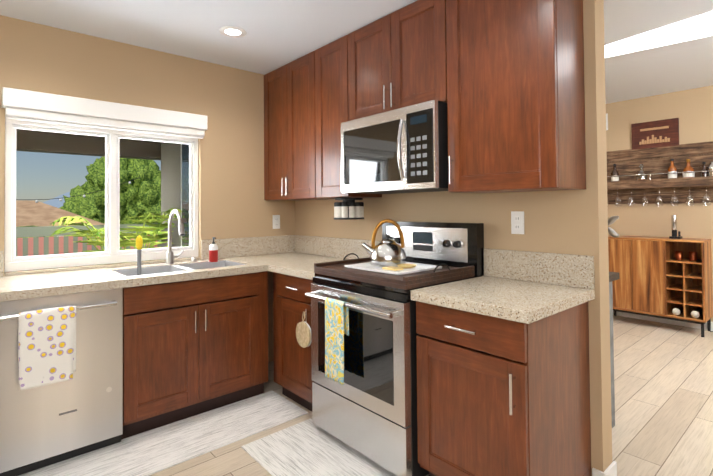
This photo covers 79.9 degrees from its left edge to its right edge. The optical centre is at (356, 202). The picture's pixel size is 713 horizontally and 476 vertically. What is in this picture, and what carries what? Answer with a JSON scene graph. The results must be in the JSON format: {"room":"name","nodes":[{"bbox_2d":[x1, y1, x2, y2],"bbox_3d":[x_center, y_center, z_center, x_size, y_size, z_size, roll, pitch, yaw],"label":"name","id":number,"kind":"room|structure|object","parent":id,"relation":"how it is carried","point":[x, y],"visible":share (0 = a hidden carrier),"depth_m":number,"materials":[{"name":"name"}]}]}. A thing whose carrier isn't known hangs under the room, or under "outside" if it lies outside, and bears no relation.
{"room":"kitchen","nodes":[
{"label":"kitchen","id":0,"kind":"room"},
{"bbox_2d":[0,15,294,361],"bbox_3d":[-1.198,-0.021,3.335,9.041,2.750,0.145,0,-1,-41],"label":"wall","id":1,"kind":"structure","parent":0,"point":[227,101],"depth_m":3.22,"materials":[{"name":"beige paint"}]},
{"bbox_2d":[16,129,160,159],"bbox_3d":[-2.147,-0.939,4.164,9.670,0.770,2.321,0,-1,-41],"label":"fascia","id":2,"kind":"object","parent":1,"relation":"attached to","point":[51,142],"depth_m":4.67,"materials":[{"name":"brown wood"}]},
{"bbox_2d":[4,118,197,271],"bbox_3d":[-1.663,-0.046,2.913,1.147,0.922,0.068,0,-1,-41],"label":"window","id":3,"kind":"structure","parent":1,"relation":"in","point":[111,253],"depth_m":2.88,"materials":[{"name":"white plastic"}]},
{"bbox_2d":[2,87,207,138],"bbox_3d":[-1.594,-0.569,2.845,1.189,0.169,0.083,0,-1,-41],"label":"window blind","id":4,"kind":"object","parent":1,"relation":"attached to","point":[21,104],"visible":1,"depth_m":2.74,"materials":[{"name":"white"}]},
{"bbox_2d":[161,142,188,259],"bbox_3d":[-1.494,0.091,3.878,0.257,2.550,1.062,0,-1,-41],"label":"pillar","id":5,"kind":"structure","parent":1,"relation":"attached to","point":[174,175],"depth_m":3.88,"materials":[{"name":"grey paint"}]},
{"bbox_2d":[273,215,279,228],"bbox_3d":[-0.691,0.171,3.672,0.070,0.118,0.008,0,-1,-41],"label":"outlet","id":6,"kind":"object","parent":1,"relation":"attached to","point":[276,221],"visible":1,"depth_m":3.67,"materials":[{"name":"white plastic"}]},
{"bbox_2d":[0,0,416,74],"bbox_3d":[-0.120,-1.343,-0.612,5.434,0.360,7.252,0,-1,-41],"label":"ceiling","id":7,"kind":"structure","parent":0,"point":[280,33],"depth_m":2.61,"materials":[{"name":"white paint"}]},
{"bbox_2d":[219,26,246,37],"bbox_3d":[-0.797,-1.097,2.748,0.170,0.004,0.170,0,-1,-41],"label":"recessed light","id":8,"kind":"object","parent":7,"relation":"in","point":[233,31],"visible":1,"depth_m":2.74,"materials":[{"name":"white"}]},
{"bbox_2d":[130,315,712,475],"bbox_3d":[1.155,1.316,0.541,8.896,0.060,7.398,0,-1,-41],"label":"floor","id":9,"kind":"structure","parent":0,"point":[663,384],"depth_m":2.69,"materials":[{"name":"brown wood"}]},
{"bbox_2d":[0,288,122,475],"bbox_3d":[-1.687,0.908,2.332,0.615,0.866,0.660,0,-1,-41],"label":"dishwasher","id":10,"kind":"object","parent":9,"relation":"on","point":[61,377],"visible":1,"depth_m":2.12,"materials":[{"name":"silver metal"}]},
{"bbox_2d":[18,305,75,390],"bbox_3d":[-1.509,0.704,2.084,0.228,0.364,0.046,0,-1,-41],"label":"dish towel","id":11,"kind":"object","parent":10,"relation":"hanging from","point":[46,337],"depth_m":2.06,"materials":[{"name":"white fabric"}]},
{"bbox_2d":[18,390,307,475],"bbox_3d":[-1.407,1.329,2.015,2.548,0.008,0.445,0,-1,-41],"label":"runner mat","id":12,"kind":"object","parent":9,"relation":"on","point":[153,451],"visible":0.9,"depth_m":2.37,"materials":[{"name":"white fabric"}]},
{"bbox_2d":[121,271,267,438],"bbox_3d":[-1.557,0.909,2.474,2.055,0.868,0.634,0,-1,-41],"label":"base cabinet","id":13,"kind":"object","parent":9,"relation":"on","point":[191,348],"visible":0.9,"depth_m":2.60,"materials":[{"name":"brown wood"}]},
{"bbox_2d":[0,235,311,301],"bbox_3d":[-1.430,0.451,2.606,2.899,0.344,0.690,0,-1,-41],"label":"countertop","id":14,"kind":"structure","parent":13,"relation":"on","point":[236,256],"depth_m":2.63,"materials":[{"name":"stone"}]},
{"bbox_2d":[136,235,142,274],"bbox_3d":[-1.423,0.418,2.790,0.054,0.405,0.053,0,-1,-41],"label":"dish brush","id":15,"kind":"object","parent":14,"relation":"in","point":[139,242],"visible":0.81,"depth_m":2.78,"materials":[{"name":"yellow plastic"}]},
{"bbox_2d":[165,210,184,263],"bbox_3d":[-1.221,0.242,2.959,0.130,0.381,0.291,0,-1,-41],"label":"faucet","id":16,"kind":"object","parent":14,"relation":"on","point":[170,256],"visible":1,"depth_m":3.00,"materials":[{"name":"silver metal"}]},
{"bbox_2d":[209,237,217,261],"bbox_3d":[-1.038,0.344,3.092,0.062,0.178,0.062,0,-1,-41],"label":"soap bottle","id":17,"kind":"object","parent":14,"relation":"on","point":[213,251],"visible":1,"depth_m":3.07,"materials":[{"name":"red plastic"}]},
{"bbox_2d":[268,236,379,279],"bbox_3d":[-0.190,0.370,2.900,0.649,0.195,0.510,0,-1,-41],"label":"countertop","id":18,"kind":"structure","parent":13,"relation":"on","point":[296,255],"depth_m":3.29,"materials":[{"name":"stone"}]},
{"bbox_2d":[273,272,312,411],"bbox_3d":[-0.205,0.904,2.908,0.656,0.868,0.558,0,-1,-41],"label":"base cabinet","id":19,"kind":"object","parent":9,"relation":"on","point":[292,336],"visible":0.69,"depth_m":2.75,"materials":[{"name":"brown wood"}]},
{"bbox_2d":[241,418,395,475],"bbox_3d":[-0.208,1.321,2.182,0.459,0.008,0.745,0,-1,-41],"label":"area rug","id":20,"kind":"object","parent":9,"relation":"on","point":[308,447],"visible":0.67,"depth_m":2.22,"materials":[{"name":"white fabric"}]},
{"bbox_2d":[305,221,483,475],"bbox_3d":[0.195,0.724,2.391,0.735,1.205,0.733,0,-1,-41],"label":"range","id":21,"kind":"object","parent":9,"relation":"on","point":[364,366],"visible":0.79,"depth_m":2.16,"materials":[{"name":"silver metal"}]},
{"bbox_2d":[325,297,348,384],"bbox_3d":[-0.103,0.713,2.212,0.051,0.416,0.156,0,-1,-41],"label":"oven towel","id":22,"kind":"object","parent":21,"relation":"hanging from","point":[336,311],"depth_m":2.19,"materials":[{"name":"fabric"}]},
{"bbox_2d":[314,253,474,289],"bbox_3d":[0.197,0.362,2.402,0.556,0.097,0.718,0,-1,-41],"label":"board","id":23,"kind":"object","parent":21,"relation":"on","point":[339,269],"visible":0.81,"depth_m":2.18,"materials":[{"name":"black wood"}]},
{"bbox_2d":[345,262,441,274],"bbox_3d":[0.202,0.363,2.392,0.348,0.013,0.426,0,-1,-41],"label":"marble board","id":24,"kind":"object","parent":23,"relation":"on","point":[368,266],"visible":0.75,"depth_m":2.30,"materials":[{"name":"white stone"}]},
{"bbox_2d":[361,219,405,266],"bbox_3d":[0.174,0.226,2.429,0.223,0.261,0.209,0,-1,-41],"label":"kettle","id":25,"kind":"object","parent":24,"relation":"on","point":[387,251],"visible":1,"depth_m":2.38,"materials":[{"name":"silver metal"}]},
{"bbox_2d":[382,266,402,270],"bbox_3d":[0.190,0.347,2.227,0.063,0.011,0.097,0,-1,-41],"label":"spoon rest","id":26,"kind":"object","parent":24,"relation":"on","point":[392,268],"visible":0.98,"depth_m":2.21,"materials":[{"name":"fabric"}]},
{"bbox_2d":[397,263,416,267],"bbox_3d":[0.271,0.345,2.292,0.108,0.016,0.108,0,-1,-41],"label":"spoon rest","id":27,"kind":"object","parent":24,"relation":"on","point":[405,265],"visible":0.98,"depth_m":2.30,"materials":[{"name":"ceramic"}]},
{"bbox_2d":[416,301,590,475],"bbox_3d":[0.659,0.880,1.942,0.634,0.868,0.528,0,-1,-41],"label":"base cabinet","id":28,"kind":"object","parent":9,"relation":"on","point":[499,397],"visible":0.9,"depth_m":1.75,"materials":[{"name":"brown wood"}]},
{"bbox_2d":[411,248,594,323],"bbox_3d":[0.666,0.347,1.944,0.627,0.195,0.561,0,-1,-41],"label":"countertop","id":29,"kind":"structure","parent":28,"relation":"on","point":[527,287],"depth_m":1.95,"materials":[{"name":"stone"}]},
{"bbox_2d":[609,272,619,427],"bbox_3d":[0.999,0.877,2.830,0.426,0.900,1.218,0,-1,-41],"label":"countertop","id":30,"kind":"structure","parent":9,"relation":"on","point":[613,276],"depth_m":2.49,"materials":[{"name":"grey stone"}]},
{"bbox_2d":[608,235,712,336],"bbox_3d":[3.233,0.863,4.628,0.365,0.950,0.928,0,-1,-41],"label":"bar cabinet","id":31,"kind":"object","parent":9,"relation":"on","point":[657,279],"visible":0.77,"depth_m":4.50,"materials":[{"name":"brown wood"}]},
{"bbox_2d":[608,216,619,236],"bbox_3d":[1.189,0.116,2.046,0.051,0.103,0.121,0,-1,-41],"label":"sculpture","id":32,"kind":"object","parent":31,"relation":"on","point":[611,231],"visible":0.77,"depth_m":2.02,"materials":[{"name":"silver metal"}]},
{"bbox_2d":[669,215,681,238],"bbox_3d":[3.360,0.261,4.484,0.087,0.245,0.097,0,-1,-41],"label":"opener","id":33,"kind":"object","parent":31,"relation":"on","point":[674,226],"visible":1,"depth_m":4.47,"materials":[{"name":"silver metal"}]},
{"bbox_2d":[672,305,683,314],"bbox_3d":[3.386,1.126,4.463,0.290,0.074,0.072,0,-1,-41],"label":"wine bottle","id":34,"kind":"object","parent":31,"relation":"in","point":[678,310],"visible":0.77,"depth_m":4.38,"materials":[{"name":"white"}]},
{"bbox_2d":[675,251,682,259],"bbox_3d":[3.367,0.556,4.444,0.070,0.090,0.070,0,-1,-41],"label":"tumbler","id":35,"kind":"object","parent":31,"relation":"in","point":[678,255],"visible":1,"depth_m":4.42,"materials":[{"name":"orange metal"}]},
{"bbox_2d":[689,252,696,260],"bbox_3d":[3.444,0.554,4.357,0.070,0.090,0.070,0,-1,-41],"label":"tumbler","id":36,"kind":"object","parent":31,"relation":"in","point":[692,256],"visible":1,"depth_m":4.33,"materials":[{"name":"orange metal"}]},
{"bbox_2d":[691,308,702,317],"bbox_3d":[3.488,1.123,4.347,0.290,0.074,0.072,0,-1,-41],"label":"wine bottle","id":37,"kind":"object","parent":31,"relation":"in","point":[696,312],"visible":0.98,"depth_m":4.26,"materials":[{"name":"white"}]},
{"bbox_2d":[295,0,611,475],"bbox_3d":[0.317,-0.041,2.909,0.116,2.750,2.495,0,-1,-41],"label":"wall","id":38,"kind":"structure","parent":0,"point":[574,222],"depth_m":2.02,"materials":[{"name":"beige paint"}]},
{"bbox_2d":[264,51,334,200],"bbox_3d":[-0.441,-0.554,3.423,0.344,1.067,0.738,0,-1,-41],"label":"upper cabinet","id":39,"kind":"object","parent":38,"relation":"attached to","point":[289,139],"visible":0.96,"depth_m":3.29,"materials":[{"name":"brown wood"}]},
{"bbox_2d":[315,35,381,197],"bbox_3d":[-0.075,-0.565,3.007,0.344,1.067,0.364,0,-1,-41],"label":"upper cabinet","id":40,"kind":"object","parent":38,"relation":"attached to","point":[331,87],"visible":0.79,"depth_m":2.93,"materials":[{"name":"brown wood"}]},
{"bbox_2d":[334,198,363,219],"bbox_3d":[-0.053,0.045,3.000,0.217,0.150,0.217,0,-1,-41],"label":"spice carousel","id":41,"kind":"object","parent":40,"relation":"hanging from","point":[348,209],"visible":1,"depth_m":2.93,"materials":[{"name":"black"}]},
{"bbox_2d":[348,0,446,120],"bbox_3d":[0.303,-0.811,2.579,0.344,0.595,0.781,0,-1,-41],"label":"upper cabinet","id":42,"kind":"object","parent":38,"relation":"attached to","point":[397,59],"visible":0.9,"depth_m":2.44,"materials":[{"name":"brown wood"}]},
{"bbox_2d":[341,100,447,193],"bbox_3d":[0.274,-0.287,2.538,0.436,0.446,0.748,0,-1,-41],"label":"microwave","id":43,"kind":"object","parent":42,"relation":"attached to","point":[402,150],"visible":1,"depth_m":2.34,"materials":[{"name":"silver metal"}]},
{"bbox_2d":[446,0,585,192],"bbox_3d":[0.747,-0.588,2.072,0.344,1.067,0.552,0,-1,-41],"label":"upper cabinet","id":44,"kind":"object","parent":38,"relation":"attached to","point":[515,99],"visible":1,"depth_m":1.94,"materials":[{"name":"brown wood"}]},
{"bbox_2d":[511,211,523,233],"bbox_3d":[0.839,0.107,2.218,0.008,0.118,0.070,0,-1,-41],"label":"outlet","id":45,"kind":"object","parent":38,"relation":"attached to","point":[517,222],"visible":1,"depth_m":2.22,"materials":[{"name":"white plastic"}]},
{"bbox_2d":[592,461,616,475],"bbox_3d":[1.143,1.261,1.960,0.143,0.100,0.057,0,-1,-41],"label":"baseboard","id":46,"kind":"structure","parent":38,"relation":"attached to","point":[611,470],"depth_m":1.93,"materials":[{"name":"white"}]},
{"bbox_2d":[604,0,712,103],"bbox_3d":[3.220,-1.372,2.327,3.462,0.260,7.252,0,-1,-41],"label":"ceiling","id":47,"kind":"structure","parent":0,"point":[676,67],"depth_m":3.54,"materials":[{"name":"white paint"}]},
{"bbox_2d":[605,11,712,57],"bbox_3d":[2.253,-1.216,3.147,0.774,0.001,2.418,0,-1,-41],"label":"ceiling light panel","id":48,"kind":"object","parent":47,"relation":"attached to","point":[700,26],"visible":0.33,"depth_m":3.13,"materials":[{"name":"white plastic"}]},
{"bbox_2d":[606,85,712,321],"bbox_3d":[4.585,-0.069,3.496,0.145,2.750,7.543,0,-1,-41],"label":"wall","id":49,"kind":"structure","parent":0,"point":[691,110],"depth_m":4.71,"materials":[{"name":"beige paint"}]},
{"bbox_2d":[606,113,607,129],"bbox_3d":[2.884,-0.968,5.313,0.014,0.200,0.454,0,-1,-41],"label":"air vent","id":50,"kind":"object","parent":49,"relation":"in","point":[607,121],"visible":0.04,"depth_m":5.15,"materials":[{"name":"white plastic"}]},
{"bbox_2d":[631,118,678,149],"bbox_3d":[3.346,-0.761,4.780,0.023,0.300,0.445,0,-1,-41],"label":"sign","id":51,"kind":"object","parent":49,"relation":"attached to","point":[658,133],"visible":0.98,"depth_m":4.76,"materials":[{"name":"brown wood"}]},
{"bbox_2d":[607,141,712,206],"bbox_3d":[3.291,-0.287,4.744,0.148,0.664,1.202,0,-1,-41],"label":"shelf","id":52,"kind":"object","parent":49,"relation":"attached to","point":[679,188],"visible":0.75,"depth_m":4.71,"materials":[{"name":"brown wood"}]},
{"bbox_2d":[611,164,618,180],"bbox_3d":[3.049,-0.325,5.024,0.081,0.250,0.081,0,-1,-41],"label":"bottle","id":53,"kind":"object","parent":52,"relation":"on","point":[614,172],"visible":0.69,"depth_m":5.00,"materials":[{"name":"brown"}]},
{"bbox_2d":[636,164,646,179],"bbox_3d":[3.225,-0.320,4.817,0.100,0.230,0.101,0,-1,-41],"label":"decanter","id":54,"kind":"object","parent":52,"relation":"on","point":[638,177],"visible":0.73,"depth_m":4.80,"materials":[{"name":"clear glass"}]},
{"bbox_2d":[668,159,676,177],"bbox_3d":[3.417,-0.340,4.607,0.081,0.260,0.081,0,-1,-41],"label":"bottle","id":55,"kind":"object","parent":52,"relation":"on","point":[672,168],"visible":0.71,"depth_m":4.58,"materials":[{"name":"brown glass"}]},
{"bbox_2d":[683,159,694,177],"bbox_3d":[3.509,-0.333,4.501,0.101,0.240,0.101,0,-1,-41],"label":"bottle","id":56,"kind":"object","parent":52,"relation":"on","point":[688,168],"visible":0.62,"depth_m":4.47,"materials":[{"name":"brown glass"}]},
{"bbox_2d":[700,162,707,176],"bbox_3d":[3.596,-0.315,4.403,0.062,0.200,0.062,0,-1,-41],"label":"bottle","id":57,"kind":"object","parent":52,"relation":"on","point":[704,174],"visible":0.6,"depth_m":4.39,"materials":[{"name":"brown"}]},
{"bbox_2d":[708,162,712,175],"bbox_3d":[3.638,-0.315,4.350,0.077,0.197,0.077,0,-1,-41],"label":"cocktail shaker","id":58,"kind":"object","parent":52,"relation":"on","point":[710,167],"visible":0.79,"depth_m":4.34,"materials":[{"name":"silver metal"}]},
{"bbox_2d":[613,311,712,330],"bbox_3d":[4.537,1.258,3.421,0.012,0.095,7.252,0,-1,-41],"label":"baseboard","id":59,"kind":"structure","parent":49,"relation":"attached to","point":[666,321],"depth_m":4.71,"materials":[{"name":"white"}]},
{"label":"outside","id":60,"kind":"structure","parent":0,"visible":0},
{"bbox_2d":[43,192,69,207],"bbox_3d":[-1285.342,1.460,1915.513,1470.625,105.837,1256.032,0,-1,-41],"label":"hill","id":61,"kind":"structure","parent":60,"point":[57,203],"depth_m":1914.68,"materials":[{"name":"blue"}]},
{"bbox_3d":[-129.058,9.067,149.837,580.200,0.200,384.286,0,-1,-41],"label":"ground","id":62,"kind":"structure","parent":60,"visible":0},
{"bbox_2d":[16,200,104,226],"bbox_3d":[-14.137,2.646,13.816,10.250,6.000,7.543,0,-1,-41],"label":"house","id":63,"kind":"structure","parent":62,"relation":"on","point":[31,213],"depth_m":14.60,"materials":[{"name":"beige"}]},
{"bbox_3d":[-16.035,2.789,32.361,0.425,6.380,0.425,0,-1,-41],"label":"trunk","id":64,"kind":"object","parent":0,"visible":0},
{"bbox_2d":[98,207,129,223],"bbox_3d":[-17.586,1.389,32.529,4.033,5.589,4.613,0,-1,-41],"label":"tree","id":65,"kind":"object","parent":64,"relation":"attached to","point":[101,212],"visible":0.1,"depth_m":30.88,"materials":[{"name":"green plant"}]},
{"bbox_2d":[94,158,136,209],"bbox_3d":[-17.254,-1.414,31.513,3.833,5.026,4.598,0,-1,-41],"label":"tree","id":66,"kind":"object","parent":64,"relation":"attached to","point":[127,170],"visible":0.31,"depth_m":30.16,"materials":[{"name":"green plant"}]},
{"bbox_2d":[120,175,143,219],"bbox_3d":[-16.465,-0.265,31.538,3.173,4.249,3.630,0,-1,-41],"label":"tree","id":67,"kind":"object","parent":64,"relation":"attached to","point":[132,198],"visible":0.31,"depth_m":30.37,"materials":[{"name":"green plant"}]},
{"bbox_2d":[127,218,143,223],"bbox_3d":[-15.507,2.116,31.140,2.580,3.224,2.860,0,-1,-41],"label":"tree","id":68,"kind":"object","parent":64,"relation":"attached to","point":[134,222],"visible":0.02,"depth_m":30.42,"materials":[{"name":"green plant"}]},
{"bbox_2d":[129,160,160,222],"bbox_3d":[-15.838,-0.556,32.011,4.281,5.190,4.359,0,-1,-41],"label":"tree","id":69,"kind":"object","parent":64,"relation":"attached to","point":[145,186],"visible":0.21,"depth_m":30.48,"materials":[{"name":"green plant"}]},
{"bbox_2d":[130,158,160,187],"bbox_3d":[-16.261,-1.621,32.309,4.177,5.194,4.659,0,-1,-41],"label":"tree","id":70,"kind":"object","parent":64,"relation":"attached to","point":[145,175],"visible":0.21,"depth_m":31.75,"materials":[{"name":"green plant"}]},
{"bbox_2d":[136,180,160,218],"bbox_3d":[-15.198,-0.125,31.415,3.135,3.787,3.226,0,-1,-41],"label":"tree","id":71,"kind":"object","parent":64,"relation":"attached to","point":[152,197],"visible":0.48,"depth_m":30.38,"materials":[{"name":"green plant"}]},
{"bbox_3d":[-10.114,3.447,24.698,0.426,4.700,0.425,0,-1,-41],"label":"trunk","id":72,"kind":"object","parent":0,"visible":0},
{"bbox_2d":[156,207,160,222],"bbox_3d":[-10.813,0.890,24.830,1.593,1.601,1.548,0,-1,-41],"label":"tree","id":73,"kind":"object","parent":72,"relation":"attached to","point":[158,210],"visible":0.06,"depth_m":24.62,"materials":[{"name":"green plant"}]},
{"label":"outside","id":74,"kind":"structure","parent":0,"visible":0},
{"bbox_2d":[17,226,54,237],"bbox_3d":[-8.241,1.010,10.236,1.675,0.868,1.068,0,-1,-41],"label":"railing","id":75,"kind":"object","parent":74,"point":[32,226],"depth_m":10.44,"materials":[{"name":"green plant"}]},
{"bbox_2d":[60,188,91,212],"bbox_3d":[-23.486,1.841,37.205,5.060,6.297,4.991,0,-1,-41],"label":"tree","id":76,"kind":"object","parent":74,"point":[70,205],"visible":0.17,"depth_m":35.35,"materials":[{"name":"green plant"}]},
{"bbox_2d":[16,177,140,202],"bbox_3d":[-5.750,-0.255,8.624,2.562,0.533,0.050,0,-1,-12],"label":"string lights","id":77,"kind":"object","parent":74,"point":[60,199],"visible":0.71,"depth_m":8.57,"materials":[{"name":"black"}]},
{"bbox_2d":[70,185,86,201],"bbox_3d":[-23.757,1.047,38.218,4.802,6.039,4.716,0,-1,-41],"label":"tree","id":78,"kind":"object","parent":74,"point":[75,190],"visible":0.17,"depth_m":37.10,"materials":[{"name":"green plant"}]},
{"bbox_2d":[4,223,160,273],"bbox_3d":[-2.832,0.828,4.931,9.747,1.135,0.065,0,-1,-41],"label":"railing","id":79,"kind":"object","parent":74,"point":[36,243],"depth_m":4.54,"materials":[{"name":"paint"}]},
{"bbox_2d":[74,193,100,220],"bbox_3d":[-22.147,1.341,35.743,3.141,4.278,3.375,0,-1,-41],"label":"tree","id":80,"kind":"object","parent":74,"point":[88,210],"visible":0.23,"depth_m":34.57,"materials":[{"name":"green plant"}]},
{"bbox_2d":[78,208,100,221],"bbox_3d":[-21.868,2.664,35.836,4.289,4.926,4.059,0,-1,-41],"label":"tree","id":81,"kind":"object","parent":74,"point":[97,218],"visible":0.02,"depth_m":34.74,"materials":[{"name":"green plant"}]},
{"bbox_2d":[81,157,104,194],"bbox_3d":[-22.020,-1.835,38.420,4.998,6.553,5.111,0,-1,-41],"label":"tree","id":82,"kind":"object","parent":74,"point":[90,177],"visible":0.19,"depth_m":36.43,"materials":[{"name":"green plant"}]},
{"bbox_2d":[50,208,183,264],"bbox_3d":[-2.034,0.714,3.840,1.218,1.312,1.157,0,-1,-41],"label":"palm","id":83,"kind":"object","parent":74,"point":[100,240],"visible":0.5,"depth_m":3.62,"materials":[{"name":"green plant"}]}
]}

